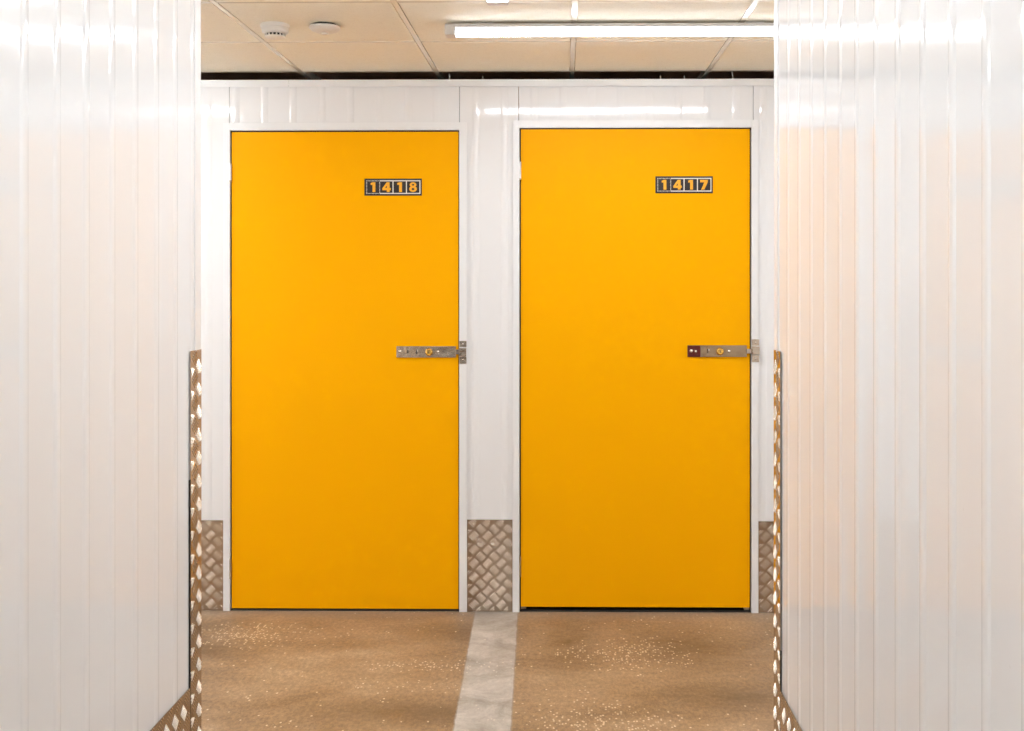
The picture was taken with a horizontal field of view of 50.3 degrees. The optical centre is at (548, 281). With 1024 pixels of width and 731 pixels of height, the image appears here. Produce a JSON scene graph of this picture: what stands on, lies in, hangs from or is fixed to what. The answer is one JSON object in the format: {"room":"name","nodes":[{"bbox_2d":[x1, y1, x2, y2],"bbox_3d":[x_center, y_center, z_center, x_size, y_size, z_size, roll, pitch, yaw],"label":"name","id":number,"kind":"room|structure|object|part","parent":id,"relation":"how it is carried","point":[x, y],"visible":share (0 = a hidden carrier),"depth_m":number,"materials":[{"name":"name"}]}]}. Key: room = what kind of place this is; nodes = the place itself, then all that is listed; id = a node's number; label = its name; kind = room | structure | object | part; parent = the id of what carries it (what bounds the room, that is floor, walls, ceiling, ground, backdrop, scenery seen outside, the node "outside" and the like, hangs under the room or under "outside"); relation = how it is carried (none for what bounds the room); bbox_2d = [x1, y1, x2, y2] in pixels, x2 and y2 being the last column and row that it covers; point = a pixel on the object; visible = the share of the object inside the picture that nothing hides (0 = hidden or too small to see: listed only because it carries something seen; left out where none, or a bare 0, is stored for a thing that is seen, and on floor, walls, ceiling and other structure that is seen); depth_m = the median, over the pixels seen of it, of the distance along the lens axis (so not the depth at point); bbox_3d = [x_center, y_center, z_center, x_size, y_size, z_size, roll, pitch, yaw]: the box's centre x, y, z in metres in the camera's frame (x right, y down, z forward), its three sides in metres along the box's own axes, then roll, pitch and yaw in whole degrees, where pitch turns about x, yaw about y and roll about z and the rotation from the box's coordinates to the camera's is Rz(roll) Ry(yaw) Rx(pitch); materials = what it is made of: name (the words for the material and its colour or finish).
{"room":"self storage corridor","nodes":[
{"label":"self storage corridor","id":0,"kind":"room"},
{"bbox_2d":[0,0,200,730],"bbox_3d":[-3.078,0.271,-1.171,4.276,2.266,7.978,0,0,1],"label":"wall","id":1,"kind":"structure","parent":0,"point":[100,100],"depth_m":2.17,"materials":[{"name":"white metal"}]},
{"bbox_2d":[150,687,190,730],"bbox_3d":[-0.902,1.204,1.810,0.004,0.395,1.795,0,0,1],"label":"kick plate","id":2,"kind":"object","parent":1,"relation":"attached to","point":[177,718],"visible":1,"depth_m":2.62,"materials":[{"name":"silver metal"}]},
{"bbox_2d":[189,349,201,730],"bbox_3d":[-0.929,0.787,2.751,0.082,1.230,0.086,0,0,1],"label":"guard","id":3,"kind":"object","parent":1,"relation":"attached to","point":[195,482],"visible":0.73,"depth_m":2.74,"materials":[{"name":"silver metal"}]},
{"bbox_3d":[-0.913,0.273,2.769,0.044,2.262,0.044,0,0,1],"label":"corner post","id":4,"kind":"part","parent":1,"relation":"part of","materials":[{"name":"white metal"}]},
{"bbox_2d":[201,610,773,730],"bbox_3d":[-0.141,1.464,0.702,10.100,0.120,11.800,0,0,1],"label":"floor","id":5,"kind":"structure","parent":0,"point":[261,670],"depth_m":3.94,"materials":[{"name":"concrete"}]},
{"bbox_2d":[201,73,773,611],"bbox_3d":[-0.089,0.251,4.660,10.100,2.306,0.056,0,0,1],"label":"wall","id":6,"kind":"structure","parent":0,"point":[489,108],"depth_m":4.64,"materials":[{"name":"white metal"}]},
{"bbox_2d":[201,520,222,609],"bbox_3d":[-1.548,1.210,4.654,0.316,0.385,0.004,0,0,1],"label":"kick plate","id":7,"kind":"object","parent":6,"relation":"attached to","point":[212,530],"visible":0.27,"depth_m":4.65,"materials":[{"name":"silver metal"}]},
{"bbox_3d":[-3.252,0.273,4.702,3.773,2.262,0.042,0,0,1],"label":"wall panel","id":8,"kind":"part","parent":6,"relation":"part of","materials":[{"name":"white metal"}]},
{"bbox_2d":[229,132,458,608],"bbox_3d":[-0.870,0.377,4.663,0.988,2.033,0.058,0,0,1],"label":"door","id":9,"kind":"structure","parent":6,"relation":"in","point":[345,245],"depth_m":4.65,"materials":[{"name":"orange paint"}]},
{"bbox_3d":[-0.663,-0.405,4.648,0.245,0.073,0.002,0,0,1],"label":"number plate","id":10,"kind":"part","parent":9,"relation":"part of","materials":[{"name":"black"}]},
{"bbox_3d":[-0.522,0.297,4.644,0.254,0.048,0.006,0,0,1],"label":"lock plate","id":11,"kind":"part","parent":9,"relation":"part of","materials":[{"name":"silver metal"}]},
{"bbox_2d":[223,122,466,611],"bbox_3d":[-0.869,0.362,4.664,1.041,2.084,0.076,0,0,1],"label":"door frame","id":12,"kind":"structure","parent":6,"relation":"attached to","point":[461,127],"depth_m":4.65,"materials":[{"name":"white paint"}]},
{"bbox_3d":[-0.872,-0.764,4.671,0.983,0.188,0.042,0,0,1],"label":"wall panel","id":13,"kind":"part","parent":6,"relation":"part of","materials":[{"name":"white metal"}]},
{"bbox_3d":[-0.254,0.273,4.663,0.249,2.262,0.042,0,0,1],"label":"wall panel","id":14,"kind":"part","parent":6,"relation":"part of","materials":[{"name":"white metal"}]},
{"bbox_2d":[467,519,512,611],"bbox_3d":[-0.251,1.206,4.637,0.193,0.391,0.004,0,0,1],"label":"kick plate","id":15,"kind":"object","parent":6,"relation":"attached to","point":[489,542],"visible":1,"depth_m":4.64,"materials":[{"name":"silver metal"}]},
{"bbox_2d":[519,129,751,609],"bbox_3d":[0.369,0.372,4.647,0.993,2.043,0.058,0,0,1],"label":"door","id":16,"kind":"structure","parent":6,"relation":"in","point":[636,351],"depth_m":4.63,"materials":[{"name":"orange paint"}]},
{"bbox_3d":[0.575,-0.413,4.632,0.244,0.072,0.002,0,0,1],"label":"number plate","id":17,"kind":"part","parent":16,"relation":"part of","materials":[{"name":"black"}]},
{"bbox_3d":[0.715,0.293,4.628,0.251,0.050,0.006,0,0,1],"label":"lock plate","id":18,"kind":"part","parent":16,"relation":"part of","materials":[{"name":"silver metal"}]},
{"bbox_3d":[0.370,-0.768,4.655,0.994,0.180,0.042,0,0,1],"label":"wall panel","id":19,"kind":"part","parent":6,"relation":"part of","materials":[{"name":"white metal"}]},
{"bbox_2d":[513,120,759,612],"bbox_3d":[0.369,0.358,4.648,1.044,2.092,0.076,0,0,1],"label":"door frame","id":20,"kind":"structure","parent":6,"relation":"attached to","point":[518,125],"depth_m":4.63,"materials":[{"name":"white paint"}]},
{"bbox_3d":[2.915,0.273,4.621,4.091,2.262,0.042,0,0,1],"label":"wall panel","id":21,"kind":"part","parent":6,"relation":"part of","materials":[{"name":"white metal"}]},
{"bbox_2d":[758,521,773,612],"bbox_3d":[1.063,1.208,4.620,0.346,0.387,0.004,0,0,1],"label":"kick plate","id":22,"kind":"object","parent":6,"relation":"attached to","point":[765,528],"visible":0.12,"depth_m":4.62,"materials":[{"name":"silver metal"}]},
{"bbox_2d":[201,0,773,79],"bbox_3d":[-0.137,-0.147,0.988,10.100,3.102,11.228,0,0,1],"label":"ceiling","id":23,"kind":"structure","parent":0,"point":[376,39],"depth_m":4.12,"materials":[{"name":"tile"}]},
{"bbox_2d":[260,21,289,39],"bbox_3d":[-0.954,-0.874,3.803,0.100,0.049,0.100,0,0,1],"label":"smoke detector","id":24,"kind":"object","parent":23,"relation":"attached to","point":[273,30],"visible":1,"depth_m":3.77,"materials":[{"name":"white plastic"}]},
{"bbox_2d":[309,22,340,34],"bbox_3d":[-0.781,-0.880,3.800,0.110,0.036,0.110,0,0,1],"label":"detector","id":25,"kind":"object","parent":23,"relation":"attached to","point":[324,28],"visible":1,"depth_m":3.77,"materials":[{"name":"white plastic"}]},
{"bbox_2d":[487,0,508,4],"bbox_3d":[-0.164,-0.875,2.762,0.066,0.046,1.200,0,0,1],"label":"lamp","id":26,"kind":"object","parent":23,"relation":"attached to","point":[489,2],"visible":1,"depth_m":3.33,"materials":[{"name":"white plastic"}]},
{"bbox_2d":[445,21,773,37],"bbox_3d":[0.241,-0.875,3.777,1.200,0.046,0.066,0,0,1],"label":"lamp","id":27,"kind":"object","parent":23,"relation":"attached to","point":[750,28],"visible":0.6,"depth_m":3.75,"materials":[{"name":"white plastic"}]},
{"bbox_2d":[456,26,773,36],"bbox_3d":[0.241,-0.865,3.777,1.124,0.024,0.062,0,0,1],"label":"diffuser","id":28,"kind":"object","parent":27,"relation":"attached to","point":[461,31],"depth_m":3.75,"materials":[{"name":"white plastic"}]},
{"bbox_2d":[774,0,1023,730],"bbox_3d":[2.701,0.271,-1.246,4.366,2.266,7.978,0,0,1],"label":"wall","id":29,"kind":"structure","parent":0,"point":[899,124],"depth_m":1.74,"materials":[{"name":"white metal"}]},
{"bbox_3d":[0.595,0.273,2.749,0.044,2.262,0.044,0,0,1],"label":"corner post","id":30,"kind":"part","parent":29,"relation":"part of","materials":[{"name":"white metal"}]},
{"bbox_2d":[773,350,781,730],"bbox_3d":[0.611,0.787,2.732,0.082,1.230,0.084,0,0,1],"label":"guard","id":31,"kind":"object","parent":29,"relation":"attached to","point":[777,668],"visible":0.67,"depth_m":2.72,"materials":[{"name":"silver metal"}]},
{"bbox_2d":[780,690,801,730],"bbox_3d":[0.559,1.204,1.790,0.004,0.395,1.795,0,0,1],"label":"kick plate","id":32,"kind":"object","parent":29,"relation":"attached to","point":[788,722],"visible":1,"depth_m":2.61,"materials":[{"name":"silver metal"}]}
]}

